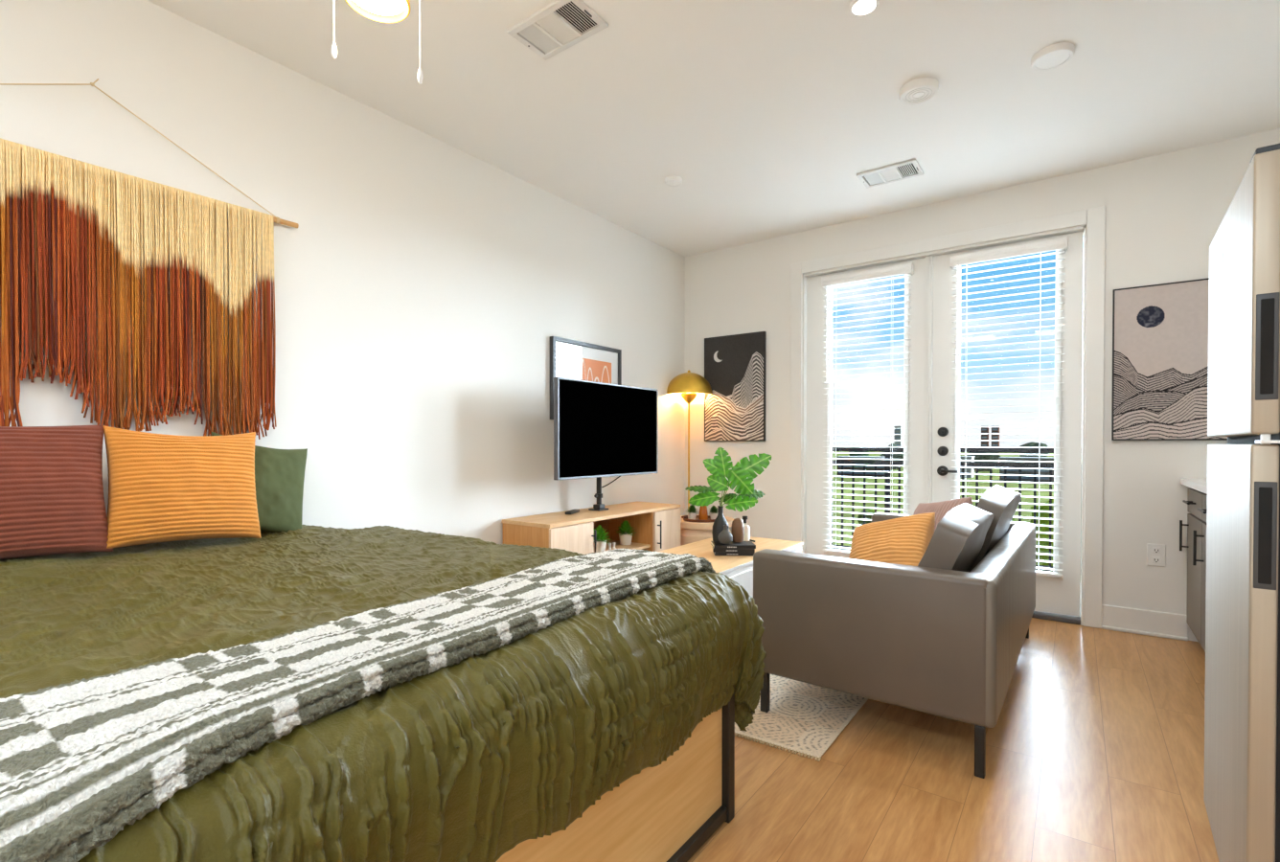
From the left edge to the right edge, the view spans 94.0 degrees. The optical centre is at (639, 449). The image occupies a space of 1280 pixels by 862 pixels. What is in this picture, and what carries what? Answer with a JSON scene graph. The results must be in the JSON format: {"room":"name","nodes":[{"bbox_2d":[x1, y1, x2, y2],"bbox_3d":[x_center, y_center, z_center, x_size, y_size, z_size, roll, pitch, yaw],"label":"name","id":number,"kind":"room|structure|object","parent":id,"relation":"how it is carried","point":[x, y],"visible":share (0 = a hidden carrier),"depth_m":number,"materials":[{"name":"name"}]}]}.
{"room":"studio apartment","nodes":[
{"label":"studio apartment","id":0,"kind":"room"},
{"bbox_2d":[0,0,685,544],"bbox_3d":[-1.795,-0.295,2.401,0.160,2.740,7.200,0,1,36],"label":"wall","id":1,"kind":"structure","parent":0,"point":[422,285],"depth_m":2.91,"materials":[{"name":"paint"}]},
{"bbox_2d":[0,78,298,439],"bbox_3d":[-1.891,-0.652,2.065,0.046,1.285,1.350,0,1,36],"label":"wall hanging","id":2,"kind":"object","parent":1,"relation":"hanging from","point":[88,213],"depth_m":2.14,"materials":[{"name":"brown fabric"}]},
{"bbox_2d":[549,336,621,419],"bbox_3d":[-0.365,-0.473,4.193,0.034,0.545,0.726,0,1,36],"label":"framed print","id":3,"kind":"object","parent":1,"relation":"attached to","point":[569,358],"visible":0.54,"depth_m":4.14,"materials":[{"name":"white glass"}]},
{"bbox_2d":[146,0,1279,256],"bbox_3d":[-0.143,-1.713,1.181,4.250,0.120,7.520,0,1,36],"label":"ceiling","id":4,"kind":"structure","parent":0,"point":[767,114],"depth_m":2.75,"materials":[{"name":"paint"}]},
{"bbox_2d":[330,0,423,84],"bbox_3d":[-0.736,-1.309,1.620,0.745,0.696,0.810,0,1,36],"label":"ceiling fan","id":5,"kind":"object","parent":4,"relation":"hanging from","point":[379,11],"visible":1,"depth_m":1.60,"materials":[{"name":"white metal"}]},
{"bbox_2d":[506,0,608,60],"bbox_3d":[-0.325,-1.655,2.347,0.346,0.020,0.212,0,1,36],"label":"ceiling vent","id":6,"kind":"object","parent":4,"relation":"in","point":[560,25],"visible":1,"depth_m":2.34,"materials":[{"name":"metal"}]},
{"bbox_2d":[664,175,682,186],"bbox_3d":[0.208,-1.665,3.702,0.104,0.028,0.104,0,1,36],"label":"sprinkler cover","id":7,"kind":"object","parent":4,"relation":"attached to","point":[672,180],"visible":1,"depth_m":3.68,"materials":[{"name":"white plastic"}]},
{"bbox_2d":[666,181,680,186],"bbox_3d":[0.208,-1.653,3.702,0.083,0.003,0.083,0,1,36],"label":"diffuser","id":8,"kind":"object","parent":7,"relation":"attached to","point":[669,183],"depth_m":3.71,"materials":[{"name":"white plastic"}]},
{"bbox_2d":[849,0,879,16],"bbox_3d":[0.836,-1.658,2.226,0.104,0.012,0.104,0,1,36],"label":"recessed light","id":9,"kind":"object","parent":4,"relation":"in","point":[857,8],"visible":1,"depth_m":2.23,"materials":[{"name":"white plastic"}]},
{"bbox_2d":[856,159,923,188],"bbox_3d":[1.517,-1.668,3.619,0.336,0.020,0.225,0,1,36],"label":"ceiling vent","id":10,"kind":"object","parent":4,"relation":"in","point":[909,169],"visible":1,"depth_m":3.61,"materials":[{"name":"metal"}]},
{"bbox_2d":[898,77,938,105],"bbox_3d":[1.286,-1.652,2.754,0.166,0.034,0.166,0,1,36],"label":"smoke detector","id":11,"kind":"object","parent":4,"relation":"attached to","point":[921,90],"visible":1,"depth_m":2.73,"materials":[{"name":"white plastic"}]},
{"bbox_2d":[1030,42,1074,70],"bbox_3d":[1.739,-1.654,2.516,0.152,0.026,0.152,0,1,36],"label":"recessed light","id":12,"kind":"object","parent":4,"relation":"in","point":[1055,56],"visible":1,"depth_m":2.50,"materials":[{"name":"white plastic"}]},
{"bbox_2d":[1034,51,1070,69],"bbox_3d":[1.739,-1.642,2.517,0.122,0.003,0.122,0,1,36],"label":"diffuser","id":13,"kind":"object","parent":12,"relation":"attached to","point":[1043,60],"depth_m":2.52,"materials":[{"name":"white plastic"}]},
{"bbox_2d":[831,451,1053,550],"bbox_3d":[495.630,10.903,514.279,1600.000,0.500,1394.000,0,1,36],"label":"ground","id":14,"kind":"structure","parent":0,"point":[1025,486],"depth_m":194.41,"materials":[{"name":"green plant"}]},
{"bbox_2d":[848,451,868,456],"bbox_3d":[154.036,5.132,419.291,13.895,15.573,18.292,0,1,36],"label":"tree","id":15,"kind":"object","parent":14,"relation":"on","point":[851,453],"visible":0.33,"depth_m":415.31,"materials":[{"name":"green plant"}]},
{"bbox_2d":[836,456,891,477],"bbox_3d":[111.030,8.163,296.028,23.643,9.603,10.600,0,1,36],"label":"building","id":16,"kind":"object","parent":14,"relation":"on","point":[844,458],"visible":0.64,"depth_m":292.20,"materials":[{"name":"brick"}]},
{"bbox_2d":[857,508,878,525],"bbox_3d":[33.316,11.805,85.551,4.043,6.801,5.697,0,1,36],"label":"tree","id":17,"kind":"object","parent":14,"relation":"on","point":[867,511],"visible":0.18,"depth_m":83.89,"materials":[{"name":"green plant"}]},
{"bbox_2d":[879,443,903,469],"bbox_3d":[161.229,3.907,381.758,16.551,16.842,16.058,0,1,36],"label":"tree","id":18,"kind":"object","parent":14,"relation":"on","point":[900,457],"visible":0.29,"depth_m":374.37,"materials":[{"name":"green plant"}]},
{"bbox_2d":[893,426,903,446],"bbox_3d":[213.830,-4.375,493.243,5.600,30.500,8.600,0,1,36],"label":"building","id":19,"kind":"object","parent":14,"relation":"on","point":[897,429],"visible":0.52,"depth_m":490.07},
{"bbox_2d":[960,456,975,478],"bbox_3d":[147.925,8.036,288.905,23.777,10.008,10.600,0,1,36],"label":"building","id":20,"kind":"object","parent":14,"relation":"on","point":[970,459],"visible":0.27,"depth_m":279.50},
{"bbox_2d":[966,452,1000,470],"bbox_3d":[203.536,6.527,354.187,17.607,15.611,16.038,0,1,36],"label":"tree","id":21,"kind":"object","parent":14,"relation":"on","point":[977,457],"visible":0.41,"depth_m":349.64,"materials":[{"name":"green plant"}]},
{"bbox_2d":[981,425,988,448],"bbox_3d":[284.089,-4.356,491.482,5.600,30.500,8.600,0,1,36],"label":"building","id":22,"kind":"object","parent":14,"relation":"on","point":[984,429],"visible":0.63,"depth_m":488.15,"materials":[{"name":"brick"}]},
{"bbox_2d":[990,425,1000,462],"bbox_3d":[290.139,-4.310,487.066,5.600,30.500,8.600,0,1,36],"label":"building","id":23,"kind":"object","parent":14,"relation":"on","point":[994,430],"visible":0.61,"depth_m":483.76,"materials":[{"name":"brick"}]},
{"bbox_2d":[998,457,1053,482],"bbox_3d":[165.955,8.331,255.937,19.918,10.118,10.600,0,1,36],"label":"building","id":24,"kind":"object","parent":14,"relation":"on","point":[1010,471],"visible":0.64,"depth_m":252.02,"materials":[{"name":"grey"}]},
{"bbox_2d":[1019,441,1049,457],"bbox_3d":[237.756,3.819,359.734,15.374,17.063,17.738,0,1,36],"label":"tree","id":25,"kind":"object","parent":14,"relation":"on","point":[1029,445],"visible":0.26,"depth_m":356.18,"materials":[{"name":"green plant"}]},
{"bbox_2d":[1028,498,1081,571],"bbox_3d":[9.061,8.216,11.653,4.310,15.529,3.972,0,1,4],"label":"tree","id":26,"kind":"object","parent":14,"relation":"on","point":[1041,507],"visible":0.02,"depth_m":11.09,"materials":[{"name":"green plant"}]},
{"bbox_2d":[687,617,1219,861],"bbox_3d":[-0.143,1.147,1.211,4.250,0.120,7.520,0,1,36],"label":"floor","id":27,"kind":"structure","parent":0,"point":[1095,747],"depth_m":1.97,"materials":[{"name":"brown wood"}]},
{"bbox_2d":[502,502,680,554],"bbox_3d":[-0.249,0.735,3.998,0.443,0.645,1.364,0,1,36],"label":"tv console","id":28,"kind":"object","parent":27,"relation":"on","point":[656,526],"visible":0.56,"depth_m":3.85,"materials":[{"name":"brown wood"}]},
{"bbox_2d":[565,508,579,514],"bbox_3d":[-0.439,0.402,3.877,0.044,0.020,0.170,0,1,14],"label":"remote control","id":29,"kind":"object","parent":28,"relation":"on","point":[574,511],"visible":1,"depth_m":3.84,"materials":[{"name":"black plastic"}]},
{"bbox_2d":[593,525,611,552],"bbox_3d":[-0.264,0.575,3.852,0.168,0.181,0.163,0,1,36],"label":"potted plant","id":30,"kind":"object","parent":28,"relation":"on","point":[601,542],"visible":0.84,"depth_m":3.83,"materials":[{"name":"green plant"}]},
{"bbox_2d":[553,376,657,511],"bbox_3d":[-0.287,-0.004,3.905,0.286,0.836,1.008,0,1,36],"label":"television","id":31,"kind":"object","parent":28,"relation":"on","point":[601,429],"visible":1,"depth_m":3.75,"materials":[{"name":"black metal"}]},
{"bbox_2d":[593,540,650,552],"bbox_3d":[-0.261,0.673,4.023,0.369,0.020,0.628,0,1,36],"label":"shelf","id":32,"kind":"object","parent":28,"relation":"attached to","point":[635,544],"depth_m":4.15,"materials":[{"name":"brown wood"}]},
{"bbox_2d":[617,520,637,545],"bbox_3d":[-0.099,0.573,4.160,0.161,0.178,0.161,0,1,36],"label":"potted plant","id":33,"kind":"object","parent":28,"relation":"on","point":[625,536],"visible":1,"depth_m":4.14,"materials":[{"name":"green plant"}]},
{"bbox_2d":[495,685,734,861],"bbox_3d":[-1.111,0.757,1.504,1.955,0.655,2.038,0,1,36],"label":"bed","id":34,"kind":"object","parent":27,"relation":"on","point":[667,811],"visible":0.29,"depth_m":1.50,"materials":[{"name":"brown wood"}]},
{"bbox_2d":[0,525,766,861],"bbox_3d":[-1.048,0.592,1.479,1.990,0.554,2.328,0,1,36],"label":"comforter","id":35,"kind":"object","parent":34,"relation":"on","point":[480,757],"visible":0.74,"depth_m":1.16,"materials":[{"name":"green fabric"}]},
{"bbox_2d":[0,424,114,560],"bbox_3d":[-1.885,0.126,1.772,0.235,0.416,0.470,0,1,39],"label":"throw pillow","id":36,"kind":"object","parent":35,"relation":"on","point":[52,499],"visible":1,"depth_m":1.80,"materials":[{"name":"red fabric"}]},
{"bbox_2d":[102,425,261,548],"bbox_3d":[-1.607,0.125,2.114,0.233,0.416,0.465,1,1,43],"label":"throw pillow","id":37,"kind":"object","parent":35,"relation":"on","point":[162,488],"visible":1,"depth_m":2.03,"materials":[{"name":"orange fabric"}]},
{"bbox_2d":[211,432,307,533],"bbox_3d":[-1.518,0.145,2.371,0.189,0.433,0.428,0,1,38],"label":"throw pillow","id":38,"kind":"object","parent":35,"relation":"on","point":[279,473],"visible":0.57,"depth_m":2.38,"materials":[{"name":"green fabric"}]},
{"bbox_2d":[0,548,715,861],"bbox_3d":[-0.368,0.424,1.243,0.458,0.192,1.862,0,1,33],"label":"throw blanket","id":39,"kind":"object","parent":35,"relation":"on","point":[83,761],"visible":0.95,"depth_m":0.84,"materials":[{"name":"white fabric"}]},
{"bbox_2d":[666,369,712,512],"bbox_3d":[0.418,0.183,5.102,0.400,1.725,0.400,0,1,36],"label":"floor lamp","id":40,"kind":"object","parent":27,"relation":"on","point":[689,383],"visible":0.9,"depth_m":4.98,"materials":[{"name":"gold metal"}]},
{"bbox_2d":[680,514,733,546],"bbox_3d":[0.476,0.798,4.718,0.540,0.505,0.540,0,1,36],"label":"table","id":41,"kind":"object","parent":27,"relation":"on","point":[690,532],"visible":0.16,"depth_m":4.49,"materials":[{"name":"brown wood"}]},
{"bbox_2d":[681,515,714,523],"bbox_3d":[0.472,0.531,4.613,0.294,0.030,0.288,0,1,36],"label":"wooden tray","id":42,"kind":"object","parent":41,"relation":"on","point":[685,517],"visible":0.66,"depth_m":4.50,"materials":[{"name":"brown wood"}]},
{"bbox_2d":[685,504,699,519],"bbox_3d":[0.404,0.482,4.626,0.116,0.120,0.126,0,1,36],"label":"potted plant","id":43,"kind":"object","parent":42,"relation":"on","point":[692,514],"visible":0.93,"depth_m":4.61,"materials":[{"name":"green plant"}]},
{"bbox_2d":[698,505,708,520],"bbox_3d":[0.492,0.459,4.634,0.072,0.166,0.072,0,1,36],"label":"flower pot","id":44,"kind":"object","parent":42,"relation":"on","point":[703,514],"visible":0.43,"depth_m":4.61,"materials":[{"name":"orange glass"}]},
{"bbox_2d":[709,505,718,519],"bbox_3d":[0.583,0.486,4.641,0.118,0.112,0.108,0,1,36],"label":"potted plant","id":45,"kind":"object","parent":42,"relation":"on","point":[714,513],"visible":0.95,"depth_m":4.62,"materials":[{"name":"green plant"}]},
{"bbox_2d":[734,674,868,761],"bbox_3d":[0.482,1.060,3.188,1.554,0.010,1.698,0,1,36],"label":"area rug","id":46,"kind":"object","parent":27,"relation":"on","point":[803,719],"visible":0.07,"depth_m":2.38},
{"bbox_2d":[658,536,803,597],"bbox_3d":[0.480,0.837,3.599,0.587,0.450,1.258,0,1,36],"label":"coffee table","id":47,"kind":"object","parent":46,"relation":"on","point":[739,568],"visible":0.23,"depth_m":3.47,"materials":[{"name":"brown wood"}]},
{"bbox_2d":[712,550,754,555],"bbox_3d":[0.550,0.604,3.528,0.225,0.018,0.161,0,1,2],"label":"book","id":48,"kind":"object","parent":47,"relation":"on","point":[716,554],"visible":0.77,"depth_m":3.45,"materials":[{"name":"black paper"}]},
{"bbox_2d":[712,547,754,552],"bbox_3d":[0.550,0.583,3.528,0.235,0.022,0.161,0,1,5],"label":"book","id":49,"kind":"object","parent":48,"relation":"on","point":[714,550],"visible":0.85,"depth_m":3.45,"materials":[{"name":"black paper"}]},
{"bbox_2d":[711,541,755,548],"bbox_3d":[0.550,0.562,3.528,0.240,0.020,0.161,0,1,0],"label":"book","id":50,"kind":"object","parent":49,"relation":"on","point":[745,544],"visible":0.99,"depth_m":3.45,"materials":[{"name":"black paper"}]},
{"bbox_2d":[711,505,729,542],"bbox_3d":[0.484,0.445,3.583,0.100,0.212,0.100,0,1,36],"label":"bottle vase","id":51,"kind":"object","parent":50,"relation":"on","point":[720,521],"visible":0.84,"depth_m":3.56,"materials":[{"name":"black ceramic"}]},
{"bbox_2d":[685,447,771,511],"bbox_3d":[0.540,0.174,3.583,0.522,0.380,0.195,0,1,-7],"label":"monstera cutting","id":52,"kind":"object","parent":51,"relation":"in","point":[742,475],"visible":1,"depth_m":3.58,"materials":[{"name":"green plant"}]},
{"bbox_2d":[718,525,732,544],"bbox_3d":[0.500,0.498,3.491,0.086,0.108,0.086,0,1,36],"label":"bud vase","id":53,"kind":"object","parent":50,"relation":"on","point":[725,537],"visible":1,"depth_m":3.46,"materials":[{"name":"grey ceramic"}]},
{"bbox_2d":[731,518,744,543],"bbox_3d":[0.584,0.480,3.562,0.076,0.142,0.076,0,1,36],"label":"vase","id":54,"kind":"object","parent":50,"relation":"on","point":[738,528],"visible":0.97,"depth_m":3.53,"materials":[{"name":"brown ceramic"}]},
{"bbox_2d":[742,515,750,541],"bbox_3d":[0.691,0.521,3.927,0.062,0.174,0.062,0,1,36],"label":"dispenser bottle","id":55,"kind":"object","parent":50,"relation":"on","point":[744,517],"visible":0.64,"depth_m":3.90,"materials":[{"name":"white ceramic"}]},
{"bbox_2d":[753,484,1036,778],"bbox_3d":[1.343,0.628,2.903,0.870,0.883,1.795,0,1,37],"label":"sofa","id":56,"kind":"object","parent":27,"relation":"on","point":[945,635],"visible":0.99,"depth_m":2.17,"materials":[{"name":"beige leather"}]},
{"bbox_2d":[848,512,935,566],"bbox_3d":[1.026,0.449,2.457,0.277,0.389,0.417,-1,1,-43],"label":"throw pillow","id":57,"kind":"object","parent":56,"relation":"on","point":[904,540],"visible":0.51,"depth_m":2.41,"materials":[{"name":"orange fabric"}]},
{"bbox_2d":[913,497,972,531],"bbox_3d":[1.506,0.458,3.043,0.219,0.468,0.475,0,1,-8],"label":"throw pillow","id":58,"kind":"object","parent":56,"relation":"on","point":[941,509],"visible":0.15,"depth_m":2.97,"materials":[{"name":"pink fabric"}]},
{"bbox_2d":[917,503,994,571],"bbox_3d":[1.268,0.447,2.441,0.267,0.443,0.700,0,1,37],"label":"cushion","id":59,"kind":"object","parent":56,"relation":"on","point":[957,540],"depth_m":2.17,"materials":[{"name":"grey fabric"}]},
{"bbox_2d":[968,484,1021,571],"bbox_3d":[1.759,0.408,3.022,0.260,0.445,0.780,0,1,37],"label":"cushion","id":60,"kind":"object","parent":56,"relation":"on","point":[1001,502],"depth_m":2.74,"materials":[{"name":"grey fabric"}]},
{"bbox_2d":[1179,488,1207,652],"bbox_3d":[2.707,0.641,2.354,0.672,0.868,1.976,0,1,36],"label":"base cabinet","id":61,"kind":"object","parent":27,"relation":"on","point":[1196,502],"visible":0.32,"depth_m":3.04,"materials":[{"name":"grey wood"}]},
{"bbox_2d":[1180,478,1207,494],"bbox_3d":[2.708,0.187,2.343,0.665,0.033,1.987,0,1,36],"label":"countertop","id":62,"kind":"structure","parent":61,"relation":"on","point":[1200,485],"depth_m":3.00,"materials":[{"name":"white stone"}]},
{"bbox_2d":[1203,143,1279,861],"bbox_3d":[1.704,0.246,1.218,0.737,1.682,0.724,0,1,38],"label":"refrigerator","id":63,"kind":"object","parent":27,"relation":"on","point":[1242,787],"visible":1,"depth_m":1.23,"materials":[{"name":"silver metal"}]},
{"bbox_2d":[684,128,1279,641],"bbox_3d":[2.027,-0.314,4.168,4.250,2.740,0.160,0,1,36],"label":"wall","id":64,"kind":"structure","parent":0,"point":[1164,212],"depth_m":3.53,"materials":[{"name":"paint"}]},
{"bbox_2d":[704,331,766,441],"bbox_3d":[0.782,-0.511,4.958,0.556,0.883,0.028,0,1,36],"label":"print","id":65,"kind":"object","parent":64,"relation":"attached to","point":[735,366],"visible":0.99,"depth_m":4.94,"materials":[{"name":"black paper"}]},
{"bbox_2d":[805,257,925,558],"bbox_3d":[1.655,-0.160,4.428,0.848,2.357,0.055,0,1,36],"label":"door","id":66,"kind":"structure","parent":64,"relation":"in","point":[818,414],"depth_m":4.55,"materials":[{"name":"paint"}]},
{"bbox_2d":[821,262,914,554],"bbox_3d":[1.645,-0.253,4.364,0.637,2.103,0.076,0,1,36],"label":"blind","id":67,"kind":"object","parent":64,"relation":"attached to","point":[904,268],"visible":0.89,"depth_m":4.35,"materials":[{"name":"white plastic"}]},
{"bbox_2d":[790,205,1105,628],"bbox_3d":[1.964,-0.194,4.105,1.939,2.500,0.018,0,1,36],"label":"trim","id":68,"kind":"structure","parent":64,"relation":"attached to","point":[1094,218],"depth_m":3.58,"materials":[{"name":"paint"}]},
{"bbox_2d":[932,230,1083,617],"bbox_3d":[2.357,-0.155,3.883,0.833,2.357,0.107,0,1,36],"label":"door","id":69,"kind":"structure","parent":64,"relation":"in","point":[1053,595],"depth_m":3.71,"materials":[{"name":"paint"}]},
{"bbox_2d":[949,236,1067,579],"bbox_3d":[2.353,-0.247,3.847,0.644,2.103,0.076,0,1,36],"label":"blind","id":70,"kind":"object","parent":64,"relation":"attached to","point":[1060,243],"visible":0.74,"depth_m":3.80,"materials":[{"name":"white plastic"}]},
{"bbox_2d":[1031,611,1080,624],"bbox_3d":[2.015,1.040,4.188,1.735,0.032,0.165,0,1,36],"label":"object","id":71,"kind":"structure","parent":64,"relation":"attached to","point":[1037,614],"depth_m":3.69,"materials":[{"name":"silver metal"}]},
{"bbox_2d":[1101,604,1188,640],"bbox_3d":[2.897,0.993,3.432,0.380,0.142,0.026,0,1,36],"label":"baseboard","id":72,"kind":"structure","parent":64,"relation":"attached to","point":[1156,624],"depth_m":3.42,"materials":[{"name":"paint"}]},
{"bbox_2d":[1146,543,1165,567],"bbox_3d":[2.944,0.601,3.402,0.080,0.126,0.011,0,1,36],"label":"wall outlet","id":73,"kind":"object","parent":64,"relation":"attached to","point":[1155,553],"visible":1,"depth_m":3.40,"materials":[{"name":"white plastic"}]},
{"bbox_2d":[1152,547,1160,553],"bbox_3d":[2.942,0.574,3.400,0.034,0.034,0.004,0,1,36],"label":"socket","id":74,"kind":"object","parent":73,"relation":"attached to","point":[1155,550],"depth_m":3.40,"materials":[{"name":"white plastic"}]},
{"bbox_2d":[1152,556,1160,563],"bbox_3d":[2.942,0.629,3.400,0.034,0.034,0.004,0,1,36],"label":"socket","id":75,"kind":"object","parent":73,"relation":"attached to","point":[1155,560],"depth_m":3.40,"materials":[{"name":"white plastic"}]},
{"bbox_2d":[1111,277,1227,440],"bbox_3d":[2.998,-0.494,3.341,0.556,0.883,0.028,0,1,36],"label":"print","id":76,"kind":"object","parent":64,"relation":"attached to","point":[1160,331],"visible":0.76,"depth_m":3.37,"materials":[{"name":"beige paper"}]},
{"bbox_3d":[2.497,1.130,4.768,4.800,0.120,1.340,0,1,36],"label":"floor","id":77,"kind":"structure","parent":0,"visible":0},
{"bbox_2d":[831,447,1081,571],"bbox_3d":[2.833,0.514,5.222,4.800,1.062,0.056,0,1,36],"label":"balcony railing","id":78,"kind":"object","parent":77,"relation":"on","point":[871,449],"visible":0.16,"depth_m":5.21,"materials":[{"name":"metal"}]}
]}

